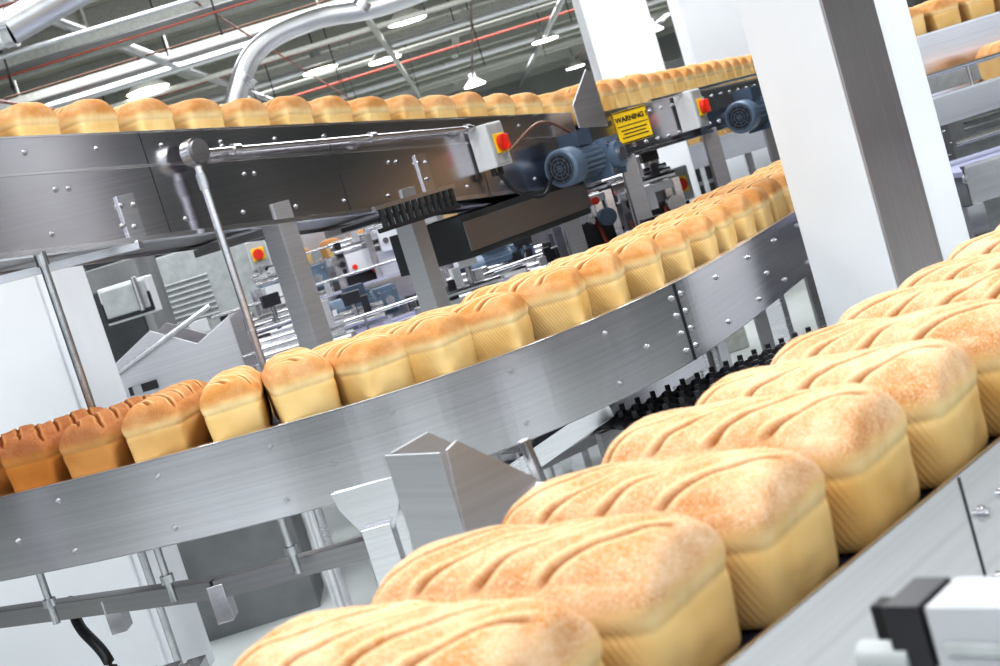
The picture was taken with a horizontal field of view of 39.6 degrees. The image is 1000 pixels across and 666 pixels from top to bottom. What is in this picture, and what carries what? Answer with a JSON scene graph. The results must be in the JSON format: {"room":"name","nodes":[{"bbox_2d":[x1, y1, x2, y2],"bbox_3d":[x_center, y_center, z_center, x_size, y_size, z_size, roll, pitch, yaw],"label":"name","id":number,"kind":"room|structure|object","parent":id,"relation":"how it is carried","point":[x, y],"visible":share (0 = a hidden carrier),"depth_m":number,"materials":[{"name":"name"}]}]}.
{"room":"processing plant","nodes":[
{"label":"processing plant","id":0,"kind":"room"},
{"bbox_2d":[0,0,670,110],"bbox_3d":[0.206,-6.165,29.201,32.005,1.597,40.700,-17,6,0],"label":"ceiling","id":1,"kind":"structure","parent":0,"point":[128,45],"depth_m":20.20,"materials":[{"name":"metal"}]},
{"bbox_2d":[0,0,93,49],"bbox_3d":[-2.274,-2.396,5.907,3.485,2.455,0.387,-18,6,-10],"label":"duct","id":2,"kind":"object","parent":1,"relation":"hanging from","point":[21,20],"visible":1,"depth_m":5.86,"materials":[{"name":"metal"}]},
{"bbox_2d":[126,56,169,97],"bbox_3d":[-5.256,-3.921,20.258,0.660,0.820,0.660,-17,6,0],"label":"lamp","id":3,"kind":"object","parent":1,"relation":"hanging from","point":[157,84],"visible":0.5,"depth_m":20.11,"materials":[{"name":"plastic"}]},
{"bbox_2d":[0,0,529,110],"bbox_3d":[0.463,-5.325,18.581,32.000,1.125,10.305,-17,6,0],"label":"cable tray","id":4,"kind":"object","parent":1,"relation":"attached to","point":[135,27],"visible":0.55,"depth_m":17.66,"materials":[{"name":"metal"}]},
{"bbox_2d":[223,0,426,103],"bbox_3d":[0.392,-3.026,8.189,5.543,3.284,0.249,-18,6,-6],"label":"ventilation duct","id":5,"kind":"object","parent":1,"relation":"hanging from","point":[283,31],"visible":0.76,"depth_m":8.02,"materials":[{"name":"metal"}]},
{"bbox_2d":[0,0,675,104],"bbox_3d":[0.199,-6.189,23.516,36.000,0.360,56.000,-17,6,0],"label":"ceiling beams","id":6,"kind":"structure","parent":1,"relation":"attached to","point":[511,71],"depth_m":29.37,"materials":[{"name":"metal"}]},
{"bbox_2d":[388,7,425,27],"bbox_3d":[-1.538,-5.167,21.253,0.660,0.820,0.660,-17,6,0],"label":"lamp","id":7,"kind":"object","parent":1,"relation":"hanging from","point":[409,10],"visible":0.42,"depth_m":21.17,"materials":[{"name":"plastic"}]},
{"bbox_2d":[210,278,817,665],"bbox_3d":[1.618,-1.548,22.015,36.000,0.100,60.000,-17,6,0],"label":"floor","id":8,"kind":"structure","parent":0,"point":[359,577],"depth_m":5.84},
{"bbox_2d":[0,266,214,665],"bbox_3d":[-1.465,0.406,4.209,0.660,1.700,0.420,-17,6,0],"label":"tall cabinet","id":9,"kind":"object","parent":8,"relation":"on","point":[39,383],"visible":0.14,"depth_m":4.05,"materials":[{"name":"metal"}]},
{"bbox_2d":[33,251,182,663],"bbox_3d":[-0.769,0.490,2.999,0.028,1.388,0.028,-17,6,0],"label":"support rod","id":10,"kind":"object","parent":8,"relation":"on","point":[42,261],"visible":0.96,"depth_m":2.95,"materials":[{"name":"metal"}]},
{"bbox_2d":[85,256,177,362],"bbox_3d":[-1.804,0.426,6.400,0.800,1.400,0.445,-17,6,0],"label":"cabinet","id":11,"kind":"object","parent":8,"relation":"on","point":[123,336],"visible":0.02,"depth_m":6.16,"materials":[{"name":"metal"}]},
{"bbox_2d":[97,275,161,325],"bbox_3d":[-1.484,-0.135,5.549,0.200,0.160,0.165,-17,6,0],"label":"junction box","id":12,"kind":"object","parent":11,"relation":"attached to","point":[134,298],"visible":1,"depth_m":5.50,"materials":[{"name":"white plastic"}]},
{"bbox_2d":[93,240,290,344],"bbox_3d":[-1.521,0.157,7.588,0.900,1.500,0.445,-17,6,0],"label":"cabinet","id":13,"kind":"object","parent":8,"relation":"on","point":[191,283],"visible":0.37,"depth_m":7.34,"materials":[{"name":"metal"}]},
{"bbox_2d":[116,304,323,641],"bbox_3d":[-1.046,0.490,4.960,0.530,1.139,0.373,-17,6,-3],"label":"housing","id":14,"kind":"object","parent":8,"relation":"on","point":[163,358],"visible":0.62,"depth_m":4.87,"materials":[{"name":"metal"}]},
{"bbox_2d":[219,291,292,362],"bbox_3d":[-0.815,0.375,5.613,0.409,1.087,0.275,-19,6,-19],"label":"machine","id":15,"kind":"object","parent":8,"relation":"on","point":[274,319],"visible":0.09,"depth_m":5.51,"materials":[{"name":"metal"}]},
{"bbox_2d":[250,265,286,315],"bbox_3d":[-0.922,0.204,6.748,0.276,1.236,0.275,-19,6,-16],"label":"machine","id":16,"kind":"object","parent":8,"relation":"on","point":[263,278],"visible":0.11,"depth_m":6.61,"materials":[{"name":"metal"}]},
{"bbox_2d":[244,240,272,270],"bbox_3d":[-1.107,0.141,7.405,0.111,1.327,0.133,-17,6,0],"label":"switch","id":17,"kind":"object","parent":16,"relation":"attached to","point":[258,253],"visible":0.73,"depth_m":7.31,"materials":[{"name":"white plastic"}]},
{"bbox_2d":[260,262,331,295],"bbox_3d":[-0.939,0.185,7.337,0.367,1.160,0.184,-17,6,0],"label":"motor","id":18,"kind":"object","parent":8,"relation":"on","point":[319,271],"visible":0.09,"depth_m":7.22,"materials":[{"name":"metal"}]},
{"bbox_2d":[0,112,593,587],"bbox_3d":[-0.628,0.196,3.456,0.446,1.769,3.576,-13,7,35],"label":"conveyor","id":19,"kind":"object","parent":8,"relation":"on","point":[79,199],"visible":0.85,"depth_m":3.56,"materials":[{"name":"metal"}]},
{"bbox_2d":[0,102,60,136],"bbox_3d":[-1.090,-0.427,3.089,0.244,0.133,0.123,-13,7,37],"label":"bread loaf","id":20,"kind":"object","parent":19,"relation":"on","point":[26,118],"visible":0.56,"depth_m":3.00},
{"bbox_2d":[54,99,119,133],"bbox_3d":[-0.998,-0.455,3.226,0.244,0.138,0.120,-13,7,36],"label":"bread loaf","id":21,"kind":"object","parent":19,"relation":"on","point":[84,115],"visible":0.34,"depth_m":3.14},
{"bbox_2d":[113,98,174,131],"bbox_3d":[-0.905,-0.479,3.364,0.244,0.137,0.122,-13,7,34],"label":"bread loaf","id":22,"kind":"object","parent":19,"relation":"on","point":[143,114],"visible":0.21,"depth_m":3.28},
{"bbox_2d":[168,98,224,128],"bbox_3d":[-0.812,-0.505,3.500,0.244,0.136,0.123,-13,7,36],"label":"bread loaf","id":23,"kind":"object","parent":19,"relation":"on","point":[197,112],"visible":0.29,"depth_m":3.41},
{"bbox_2d":[219,98,269,126],"bbox_3d":[-0.719,-0.528,3.637,0.244,0.132,0.123,-13,7,36],"label":"bread loaf","id":24,"kind":"object","parent":19,"relation":"on","point":[243,111],"visible":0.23,"depth_m":3.55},
{"bbox_2d":[263,96,313,124],"bbox_3d":[-0.627,-0.556,3.775,0.244,0.138,0.122,-13,7,34],"label":"bread loaf","id":25,"kind":"object","parent":19,"relation":"on","point":[283,110],"visible":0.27,"depth_m":3.69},
{"bbox_2d":[308,95,352,122],"bbox_3d":[-0.533,-0.580,3.912,0.244,0.135,0.122,-13,7,36],"label":"bread loaf","id":26,"kind":"object","parent":19,"relation":"on","point":[326,109],"visible":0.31,"depth_m":3.82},
{"bbox_2d":[347,96,390,121],"bbox_3d":[-0.440,-0.605,4.048,0.244,0.132,0.121,-13,7,34],"label":"bread loaf","id":27,"kind":"object","parent":19,"relation":"on","point":[369,108],"visible":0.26,"depth_m":3.96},
{"bbox_2d":[384,94,424,119],"bbox_3d":[-0.348,-0.630,4.186,0.244,0.133,0.122,-13,7,34],"label":"bread loaf","id":28,"kind":"object","parent":19,"relation":"on","point":[405,106],"visible":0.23,"depth_m":4.09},
{"bbox_2d":[419,95,457,118],"bbox_3d":[-0.255,-0.656,4.322,0.244,0.133,0.122,-13,7,35],"label":"bread loaf","id":29,"kind":"object","parent":19,"relation":"on","point":[435,106],"visible":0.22,"depth_m":4.23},
{"bbox_2d":[449,91,487,116],"bbox_3d":[-0.163,-0.685,4.460,0.244,0.140,0.122,-13,7,36],"label":"bread loaf","id":30,"kind":"object","parent":19,"relation":"on","point":[468,104],"visible":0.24,"depth_m":4.37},
{"bbox_2d":[482,93,515,115],"bbox_3d":[-0.069,-0.706,4.596,0.244,0.132,0.122,-13,7,35],"label":"bread loaf","id":31,"kind":"object","parent":19,"relation":"on","point":[497,103],"visible":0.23,"depth_m":4.50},
{"bbox_2d":[468,120,552,198],"bbox_3d":[0.067,-0.546,4.375,0.108,0.270,0.337,-13,7,35],"label":"switch","id":32,"kind":"object","parent":19,"relation":"attached to","point":[490,145],"visible":0.99,"depth_m":4.25,"materials":[{"name":"white plastic"}]},
{"bbox_2d":[510,92,542,114],"bbox_3d":[0.024,-0.733,4.733,0.244,0.135,0.123,-13,7,36],"label":"bread loaf","id":33,"kind":"object","parent":19,"relation":"on","point":[527,102],"visible":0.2,"depth_m":4.64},
{"bbox_2d":[538,92,568,112],"bbox_3d":[0.117,-0.758,4.870,0.244,0.133,0.121,-13,7,33],"label":"bread loaf","id":34,"kind":"object","parent":19,"relation":"on","point":[553,102],"visible":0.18,"depth_m":4.78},
{"bbox_2d":[509,121,627,187],"bbox_3d":[0.220,-0.590,4.530,0.163,0.242,0.523,-13,7,35],"label":"motor","id":35,"kind":"object","parent":19,"relation":"attached to","point":[579,158],"visible":1,"depth_m":4.55,"materials":[{"name":"metal"}]},
{"bbox_2d":[255,299,356,608],"bbox_3d":[-0.521,0.415,4.569,0.326,1.058,0.276,-17,6,0],"label":"machine","id":36,"kind":"object","parent":8,"relation":"on","point":[272,345],"visible":0.13,"depth_m":4.53,"materials":[{"name":"metal"}]},
{"bbox_2d":[179,124,475,607],"bbox_3d":[-0.216,0.142,3.825,0.059,1.556,1.201,-13,7,35],"label":"rod","id":37,"kind":"object","parent":8,"relation":"on","point":[195,152],"visible":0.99,"depth_m":3.33,"materials":[{"name":"metal"}]},
{"bbox_2d":[300,228,409,311],"bbox_3d":[-0.151,-0.649,11.602,6.344,1.397,0.830,-18,6,-11],"label":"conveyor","id":38,"kind":"object","parent":8,"relation":"on","point":[312,241],"visible":0.02,"depth_m":11.09,"materials":[{"name":"metal"}]},
{"bbox_2d":[331,289,392,333],"bbox_3d":[-0.478,0.316,5.617,0.302,1.003,0.277,-17,6,0],"label":"machine","id":39,"kind":"object","parent":8,"relation":"on","point":[353,297],"visible":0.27,"depth_m":5.50,"materials":[{"name":"metal"}]},
{"bbox_2d":[324,225,419,315],"bbox_3d":[-0.492,0.069,6.597,0.358,1.276,0.275,-19,6,-16],"label":"machine","id":40,"kind":"object","parent":8,"relation":"on","point":[360,259],"visible":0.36,"depth_m":6.46,"materials":[{"name":"metal"}]},
{"bbox_2d":[242,253,542,358],"bbox_3d":[-0.287,0.319,5.469,1.578,0.917,0.515,-20,7,-29],"label":"conveyor","id":41,"kind":"object","parent":8,"relation":"on","point":[403,317],"visible":0.02,"depth_m":5.41,"materials":[{"name":"metal"}]},
{"bbox_2d":[209,188,625,337],"bbox_3d":[-0.181,0.122,6.299,2.072,1.057,0.532,-19,6,-17],"label":"conveyor","id":42,"kind":"object","parent":8,"relation":"on","point":[393,288],"visible":0.23,"depth_m":6.10,"materials":[{"name":"metal"}]},
{"bbox_2d":[362,215,512,449],"bbox_3d":[-0.311,-0.013,6.543,0.382,1.338,0.275,-18,6,-11],"label":"machine","id":43,"kind":"object","parent":8,"relation":"on","point":[386,253],"visible":0.12,"depth_m":6.40,"materials":[{"name":"metal"}]},
{"bbox_2d":[0,124,955,635],"bbox_3d":[0.412,0.264,3.791,4.752,0.966,2.082,-20,7,-30],"label":"conveyor","id":44,"kind":"object","parent":8,"relation":"on","point":[557,390],"visible":0.5,"depth_m":2.45,"materials":[{"name":"metal"}]},
{"bbox_2d":[0,423,41,494],"bbox_3d":[-0.959,0.255,2.692,0.120,0.119,0.230,-14,7,24],"label":"bread loaf","id":45,"kind":"object","parent":44,"relation":"on","point":[6,486],"visible":0.2,"depth_m":2.63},
{"bbox_2d":[1,407,103,490],"bbox_3d":[-0.823,0.219,2.626,0.121,0.122,0.230,-15,6,22],"label":"bread loaf","id":46,"kind":"object","parent":44,"relation":"on","point":[33,458],"visible":0.55,"depth_m":2.52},
{"bbox_2d":[68,596,117,665],"bbox_3d":[-0.751,0.861,2.765,0.059,0.699,0.288,-21,7,-30],"label":"power cable","id":47,"kind":"object","parent":44,"relation":"attached to","point":[83,631],"visible":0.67,"depth_m":2.67,"materials":[{"name":"black rubber"}]},
{"bbox_2d":[59,394,151,476],"bbox_3d":[-0.702,0.191,2.574,0.120,0.117,0.230,-15,6,21],"label":"bread loaf","id":48,"kind":"object","parent":44,"relation":"on","point":[97,442],"visible":0.52,"depth_m":2.47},
{"bbox_2d":[121,379,212,461],"bbox_3d":[-0.593,0.160,2.537,0.120,0.120,0.231,-16,6,9],"label":"bread loaf","id":49,"kind":"object","parent":44,"relation":"on","point":[171,419],"visible":0.75,"depth_m":2.43,"materials":[{"name":"food"}]},
{"bbox_2d":[199,365,273,440],"bbox_3d":[-0.473,0.128,2.501,0.110,0.120,0.231,-18,6,-5],"label":"bread loaf","id":50,"kind":"object","parent":44,"relation":"on","point":[235,401],"visible":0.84,"depth_m":2.39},
{"bbox_2d":[261,347,341,421],"bbox_3d":[-0.357,0.093,2.472,0.116,0.123,0.231,-18,6,-13],"label":"bread loaf","id":51,"kind":"object","parent":44,"relation":"on","point":[298,382],"visible":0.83,"depth_m":2.37,"materials":[{"name":"food"}]},
{"bbox_2d":[312,333,414,404],"bbox_3d":[-0.256,0.067,2.455,0.114,0.118,0.230,-22,8,-37],"label":"bread loaf","id":52,"kind":"object","parent":44,"relation":"on","point":[366,366],"visible":0.59,"depth_m":2.37,"materials":[{"name":"food"}]},
{"bbox_2d":[352,312,477,381],"bbox_3d":[-0.161,0.036,2.458,0.230,0.120,0.115,-13,7,35],"label":"bread loaf","id":53,"kind":"object","parent":44,"relation":"on","point":[435,343],"visible":0.48,"depth_m":2.38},
{"bbox_2d":[406,292,534,360],"bbox_3d":[-0.062,0.003,2.489,0.230,0.119,0.114,-15,6,19],"label":"bread loaf","id":54,"kind":"object","parent":44,"relation":"on","point":[499,322],"visible":0.44,"depth_m":2.42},
{"bbox_2d":[461,266,592,339],"bbox_3d":[0.048,-0.042,2.568,0.231,0.125,0.115,-15,6,16],"label":"bread loaf","id":55,"kind":"object","parent":44,"relation":"on","point":[557,298],"visible":0.48,"depth_m":2.50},
{"bbox_2d":[508,251,630,315],"bbox_3d":[0.127,-0.074,2.646,0.231,0.123,0.116,-15,6,15],"label":"bread loaf","id":56,"kind":"object","parent":44,"relation":"on","point":[603,273],"visible":0.29,"depth_m":2.58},
{"bbox_2d":[548,236,666,299],"bbox_3d":[0.208,-0.110,2.746,0.231,0.123,0.111,-16,6,13],"label":"bread loaf","id":57,"kind":"object","parent":44,"relation":"on","point":[640,257],"visible":0.34,"depth_m":2.68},
{"bbox_2d":[587,226,694,282],"bbox_3d":[0.281,-0.141,2.861,0.231,0.117,0.110,-15,6,15],"label":"bread loaf","id":58,"kind":"object","parent":44,"relation":"on","point":[673,243],"visible":0.33,"depth_m":2.79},
{"bbox_2d":[610,215,719,267],"bbox_3d":[0.349,-0.176,2.985,0.230,0.118,0.111,-15,6,19],"label":"bread loaf","id":59,"kind":"object","parent":44,"relation":"on","point":[700,230],"visible":0.34,"depth_m":2.92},
{"bbox_2d":[631,204,737,252],"bbox_3d":[0.406,-0.207,3.092,0.231,0.121,0.110,-14,7,23],"label":"bread loaf","id":60,"kind":"object","parent":44,"relation":"on","point":[721,217],"visible":0.37,"depth_m":3.03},
{"bbox_2d":[654,195,756,241],"bbox_3d":[0.471,-0.241,3.218,0.230,0.122,0.110,-14,7,24],"label":"bread loaf","id":61,"kind":"object","parent":44,"relation":"on","point":[739,206],"visible":0.23,"depth_m":3.15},
{"bbox_2d":[679,187,773,230],"bbox_3d":[0.536,-0.273,3.345,0.231,0.117,0.111,-14,7,26],"label":"bread loaf","id":62,"kind":"object","parent":44,"relation":"on","point":[759,199],"visible":0.33,"depth_m":3.27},
{"bbox_2d":[690,178,787,219],"bbox_3d":[0.589,-0.304,3.451,0.231,0.124,0.111,-14,7,29],"label":"bread loaf","id":63,"kind":"object","parent":44,"relation":"on","point":[774,190],"visible":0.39,"depth_m":3.39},
{"bbox_2d":[711,171,793,211],"bbox_3d":[0.651,-0.337,3.574,0.230,0.124,0.109,-13,7,30],"label":"bread loaf","id":64,"kind":"object","parent":44,"relation":"on","point":[779,176],"visible":0.16,"depth_m":3.49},
{"bbox_2d":[414,257,563,477],"bbox_3d":[-0.022,0.229,4.919,0.282,1.050,0.275,-19,6,-21],"label":"machine","id":65,"kind":"object","parent":8,"relation":"on","point":[458,286],"visible":0.15,"depth_m":4.81,"materials":[{"name":"metal"}]},
{"bbox_2d":[487,236,551,278],"bbox_3d":[0.185,0.050,6.215,0.334,0.998,0.275,-19,6,-22],"label":"machine","id":66,"kind":"object","parent":8,"relation":"on","point":[517,255],"visible":0.16,"depth_m":6.10,"materials":[{"name":"metal"}]},
{"bbox_2d":[306,130,766,278],"bbox_3d":[-0.172,-0.239,8.977,5.100,1.177,0.631,-19,6,-15],"label":"conveyor","id":67,"kind":"object","parent":8,"relation":"on","point":[733,144],"visible":0.02,"depth_m":9.32,"materials":[{"name":"metal"}]},
{"bbox_2d":[521,233,592,468],"bbox_3d":[0.339,0.059,5.766,0.300,0.985,0.275,-18,6,-12],"label":"machine","id":68,"kind":"object","parent":8,"relation":"on","point":[549,254],"visible":0.12,"depth_m":5.65,"materials":[{"name":"metal"}]},
{"bbox_2d":[542,429,605,471],"bbox_3d":[0.319,0.264,5.050,1.575,0.757,0.516,-21,7,-36],"label":"conveyor","id":69,"kind":"object","parent":8,"relation":"on","point":[574,454],"visible":0.02,"depth_m":4.94,"materials":[{"name":"metal"}]},
{"bbox_2d":[550,180,623,257],"bbox_3d":[0.450,-0.085,5.554,0.230,1.238,0.274,-18,6,-10],"label":"machine","id":70,"kind":"object","parent":8,"relation":"on","point":[600,228],"visible":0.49,"depth_m":5.46,"materials":[{"name":"metal"}]},
{"bbox_2d":[589,174,673,388],"bbox_3d":[0.598,-0.191,6.101,0.230,1.239,0.275,-18,6,-13],"label":"machine","id":71,"kind":"object","parent":8,"relation":"on","point":[616,186],"visible":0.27,"depth_m":5.98,"materials":[{"name":"metal"}]},
{"bbox_2d":[572,0,748,352],"bbox_3d":[0.466,-2.169,7.438,0.380,4.800,0.380,-17,6,0],"label":"support column","id":72,"kind":"structure","parent":8,"relation":"on","point":[619,37],"depth_m":7.34,"materials":[{"name":"white paint"}]},
{"bbox_2d":[617,149,732,389],"bbox_3d":[0.759,-0.194,5.904,0.230,1.194,0.274,-18,6,-5],"label":"machine","id":73,"kind":"object","parent":8,"relation":"on","point":[655,172],"visible":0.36,"depth_m":5.80,"materials":[{"name":"metal"}]},
{"bbox_2d":[623,214,731,396],"bbox_3d":[0.610,0.085,4.772,0.305,0.985,0.275,-19,6,-16],"label":"machine","id":74,"kind":"object","parent":8,"relation":"on","point":[721,351],"visible":0.02,"depth_m":4.74,"materials":[{"name":"metal"}]},
{"bbox_2d":[563,69,826,384],"bbox_3d":[1.373,-0.663,6.848,0.447,1.530,4.638,-13,7,31],"label":"conveyor","id":75,"kind":"object","parent":8,"relation":"on","point":[587,106],"visible":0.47,"depth_m":5.42,"materials":[{"name":"metal"}]},
{"bbox_2d":[555,83,579,125],"bbox_3d":[0.235,-0.814,5.055,0.254,0.146,0.119,-14,7,30],"label":"bread loaf","id":76,"kind":"object","parent":75,"relation":"on","point":[569,93],"visible":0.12,"depth_m":4.98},
{"bbox_2d":[596,82,615,110],"bbox_3d":[0.295,-0.839,5.163,0.254,0.141,0.119,-14,7,29],"label":"bread loaf","id":77,"kind":"object","parent":75,"relation":"on","point":[605,92],"visible":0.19,"depth_m":5.09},
{"bbox_2d":[597,78,628,108],"bbox_3d":[0.352,-0.871,5.269,0.254,0.148,0.116,-13,7,31],"label":"bread loaf","id":78,"kind":"object","parent":75,"relation":"on","point":[618,88],"visible":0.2,"depth_m":5.19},
{"bbox_2d":[619,78,640,105],"bbox_3d":[0.411,-0.896,5.376,0.254,0.141,0.119,-13,7,30],"label":"bread loaf","id":79,"kind":"object","parent":75,"relation":"on","point":[631,87],"visible":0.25,"depth_m":5.30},
{"bbox_2d":[612,104,652,144],"bbox_3d":[0.484,-0.758,5.057,0.150,0.120,0.007,-20,7,-29],"label":"warning sign","id":80,"kind":"object","parent":75,"relation":"attached to","point":[631,124],"visible":1,"depth_m":5.05,"materials":[{"name":"plastic"}]},
{"bbox_2d":[618,73,652,102],"bbox_3d":[0.468,-0.928,5.483,0.254,0.150,0.117,-13,7,31],"label":"bread loaf","id":81,"kind":"object","parent":75,"relation":"on","point":[643,82],"visible":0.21,"depth_m":5.40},
{"bbox_2d":[644,73,664,97],"bbox_3d":[0.528,-0.953,5.590,0.254,0.144,0.120,-13,7,31],"label":"bread loaf","id":82,"kind":"object","parent":75,"relation":"on","point":[656,86],"visible":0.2,"depth_m":5.51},
{"bbox_2d":[653,70,675,94],"bbox_3d":[0.586,-0.981,5.697,0.254,0.143,0.117,-13,7,31],"label":"bread loaf","id":83,"kind":"object","parent":75,"relation":"on","point":[667,80],"visible":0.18,"depth_m":5.62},
{"bbox_2d":[664,68,685,92],"bbox_3d":[0.645,-1.009,5.804,0.254,0.143,0.116,-13,7,31],"label":"bread loaf","id":84,"kind":"object","parent":75,"relation":"on","point":[678,79],"visible":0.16,"depth_m":5.72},
{"bbox_2d":[673,88,710,136],"bbox_3d":[0.785,-0.883,5.550,0.121,0.182,0.104,-13,7,31],"label":"switch","id":85,"kind":"object","parent":75,"relation":"attached to","point":[692,109],"visible":0.98,"depth_m":5.51,"materials":[{"name":"white plastic"}]},
{"bbox_2d":[725,85,770,133],"bbox_3d":[1.087,-0.960,5.969,0.176,0.192,0.357,-13,7,31],"label":"motor","id":86,"kind":"object","parent":75,"relation":"attached to","point":[748,112],"visible":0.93,"depth_m":5.84,"materials":[{"name":"metal"}]},
{"bbox_2d":[665,165,726,342],"bbox_3d":[0.926,-0.219,6.224,0.111,1.077,0.133,-17,6,0],"label":"machine","id":87,"kind":"object","parent":8,"relation":"on","point":[681,171],"visible":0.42,"depth_m":6.15,"materials":[{"name":"grey plastic"}]},
{"bbox_2d":[595,325,825,457],"bbox_3d":[0.576,0.429,2.806,0.572,0.763,0.253,-20,7,-27],"label":"conveyor","id":88,"kind":"object","parent":8,"relation":"on","point":[684,395],"visible":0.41,"depth_m":2.73,"materials":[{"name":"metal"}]},
{"bbox_2d":[667,0,771,180],"bbox_3d":[1.378,-2.743,10.123,0.460,4.800,0.440,-17,6,0],"label":"support column","id":89,"kind":"structure","parent":8,"relation":"on","point":[706,30],"depth_m":9.99,"materials":[{"name":"white paint"}]},
{"bbox_2d":[664,0,914,193],"bbox_3d":[3.570,-2.687,16.911,3.200,2.000,1.045,-17,6,0],"label":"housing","id":90,"kind":"object","parent":8,"relation":"on","point":[677,63],"visible":0.02,"depth_m":16.45,"materials":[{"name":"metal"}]},
{"bbox_2d":[736,0,969,326],"bbox_3d":[0.428,-1.668,2.979,0.256,4.800,0.250,-20,7,-29],"label":"support column","id":91,"kind":"structure","parent":8,"relation":"on","point":[844,85],"depth_m":3.02,"materials":[{"name":"white paint"}]},
{"bbox_2d":[721,436,999,665],"bbox_3d":[0.844,0.367,1.674,0.363,0.962,3.800,-11,8,45],"label":"conveyor","id":92,"kind":"object","parent":8,"relation":"on","point":[952,531],"visible":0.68,"depth_m":0.89,"materials":[{"name":"metal"}]},
{"bbox_2d":[233,598,603,665],"bbox_3d":[-0.049,0.203,0.760,0.213,0.102,0.109,-12,8,38],"label":"bread loaf","id":93,"kind":"object","parent":92,"relation":"on","point":[515,631],"visible":1,"depth_m":0.72,"materials":[{"name":"food"}]},
{"bbox_2d":[385,432,546,551],"bbox_3d":[0.003,0.185,1.298,0.141,0.212,0.113,-21,7,-37],"label":"metal bracket","id":94,"kind":"object","parent":92,"relation":"attached to","point":[444,489],"visible":0.45,"depth_m":1.25,"materials":[{"name":"metal"}]},
{"bbox_2d":[371,512,740,665],"bbox_3d":[0.030,0.170,0.844,0.213,0.104,0.110,-13,7,37],"label":"bread loaf","id":95,"kind":"object","parent":92,"relation":"on","point":[655,588],"visible":0.64,"depth_m":0.79,"materials":[{"name":"food"}]},
{"bbox_2d":[501,448,838,630],"bbox_3d":[0.108,0.137,0.928,0.213,0.102,0.109,-12,8,38],"label":"bread loaf","id":96,"kind":"object","parent":92,"relation":"on","point":[769,509],"visible":0.59,"depth_m":0.86,"materials":[{"name":"food"}]},
{"bbox_2d":[601,383,919,554],"bbox_3d":[0.185,0.102,1.012,0.214,0.106,0.110,-12,8,37],"label":"bread loaf","id":97,"kind":"object","parent":92,"relation":"on","point":[855,433],"visible":0.52,"depth_m":0.95,"materials":[{"name":"food"}]},
{"bbox_2d":[695,339,987,490],"bbox_3d":[0.264,0.070,1.096,0.213,0.103,0.110,-13,7,36],"label":"bread loaf","id":98,"kind":"object","parent":92,"relation":"on","point":[933,381],"visible":0.45,"depth_m":1.03,"materials":[{"name":"food"}]},
{"bbox_2d":[770,299,999,437],"bbox_3d":[0.342,0.036,1.180,0.213,0.105,0.111,-12,8,38],"label":"bread loaf","id":99,"kind":"object","parent":92,"relation":"on","point":[973,326],"visible":0.31,"depth_m":1.13,"materials":[{"name":"food"}]},
{"bbox_2d":[837,269,999,323],"bbox_3d":[0.420,0.003,1.264,0.213,0.105,0.109,-12,8,38],"label":"bread loaf","id":100,"kind":"object","parent":92,"relation":"on","point":[896,302],"visible":0.32,"depth_m":1.25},
{"bbox_2d":[854,576,999,665],"bbox_3d":[0.182,0.164,0.658,0.211,0.096,0.066,-11,8,45],"label":"sensor","id":101,"kind":"object","parent":92,"relation":"attached to","point":[930,621],"visible":1,"depth_m":0.61,"materials":[{"name":"plastic"}]},
{"bbox_2d":[898,251,999,288],"bbox_3d":[0.499,-0.029,1.348,0.213,0.103,0.111,-12,8,38],"label":"bread loaf","id":102,"kind":"object","parent":92,"relation":"on","point":[961,268],"visible":0.23,"depth_m":1.35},
{"bbox_2d":[947,229,999,259],"bbox_3d":[0.577,-0.064,1.432,0.213,0.108,0.111,-13,7,35],"label":"bread loaf","id":103,"kind":"object","parent":92,"relation":"on","point":[987,243],"visible":0.27,"depth_m":1.44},
{"bbox_2d":[916,11,999,74],"bbox_3d":[2.405,-0.662,5.057,2.192,1.304,0.355,-18,6,-7],"label":"conveyor","id":104,"kind":"object","parent":8,"relation":"on","point":[960,43],"visible":0.02,"depth_m":4.76,"materials":[{"name":"metal"}]},
{"bbox_2d":[908,7,926,35],"bbox_3d":[1.407,-1.075,4.902,0.109,0.122,0.230,-18,6,-7],"label":"bread loaf","id":105,"kind":"object","parent":104,"relation":"on","point":[917,16],"visible":0.14,"depth_m":4.79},
{"bbox_2d":[913,0,961,32],"bbox_3d":[1.531,-1.116,4.917,0.111,0.124,0.231,-18,6,-7],"label":"bread loaf","id":106,"kind":"object","parent":104,"relation":"on","point":[938,14],"visible":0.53,"depth_m":4.81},
{"bbox_2d":[956,0,994,21],"bbox_3d":[1.655,-1.154,4.932,0.110,0.122,0.230,-18,6,-7],"label":"bread loaf","id":107,"kind":"object","parent":104,"relation":"on","point":[968,9],"visible":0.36,"depth_m":4.83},
{"bbox_2d":[926,52,999,125],"bbox_3d":[2.436,-0.562,4.666,2.192,1.177,0.355,-18,6,-7],"label":"conveyor","id":108,"kind":"object","parent":8,"relation":"on","point":[979,96],"visible":0.15,"depth_m":4.36,"materials":[{"name":"metal"}]},
{"bbox_2d":[976,41,999,80],"bbox_3d":[1.659,-0.902,4.551,0.109,0.119,0.231,-18,6,-6],"label":"bread loaf","id":109,"kind":"object","parent":108,"relation":"on","point":[989,69],"visible":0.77,"depth_m":4.57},
{"bbox_2d":[927,64,999,231],"bbox_3d":[2.638,-0.777,5.712,2.400,1.250,0.545,-17,6,0],"label":"housing","id":110,"kind":"object","parent":8,"relation":"on","point":[987,121],"visible":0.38,"depth_m":5.43,"materials":[{"name":"metal"}]},
{"bbox_2d":[949,128,999,238],"bbox_3d":[2.405,-0.405,4.279,2.143,0.977,0.356,-18,6,-7],"label":"conveyor","id":111,"kind":"object","parent":8,"relation":"on","point":[977,174],"visible":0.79,"depth_m":3.97,"materials":[{"name":"metal"}]},
{"bbox_2d":[477,33,682,96],"bbox_3d":[-0.013,-6.881,51.645,36.000,4.900,0.100,-17,6,0],"label":"wall","id":112,"kind":"structure","parent":0,"point":[560,78],"depth_m":51.40,"materials":[{"name":"paint"}]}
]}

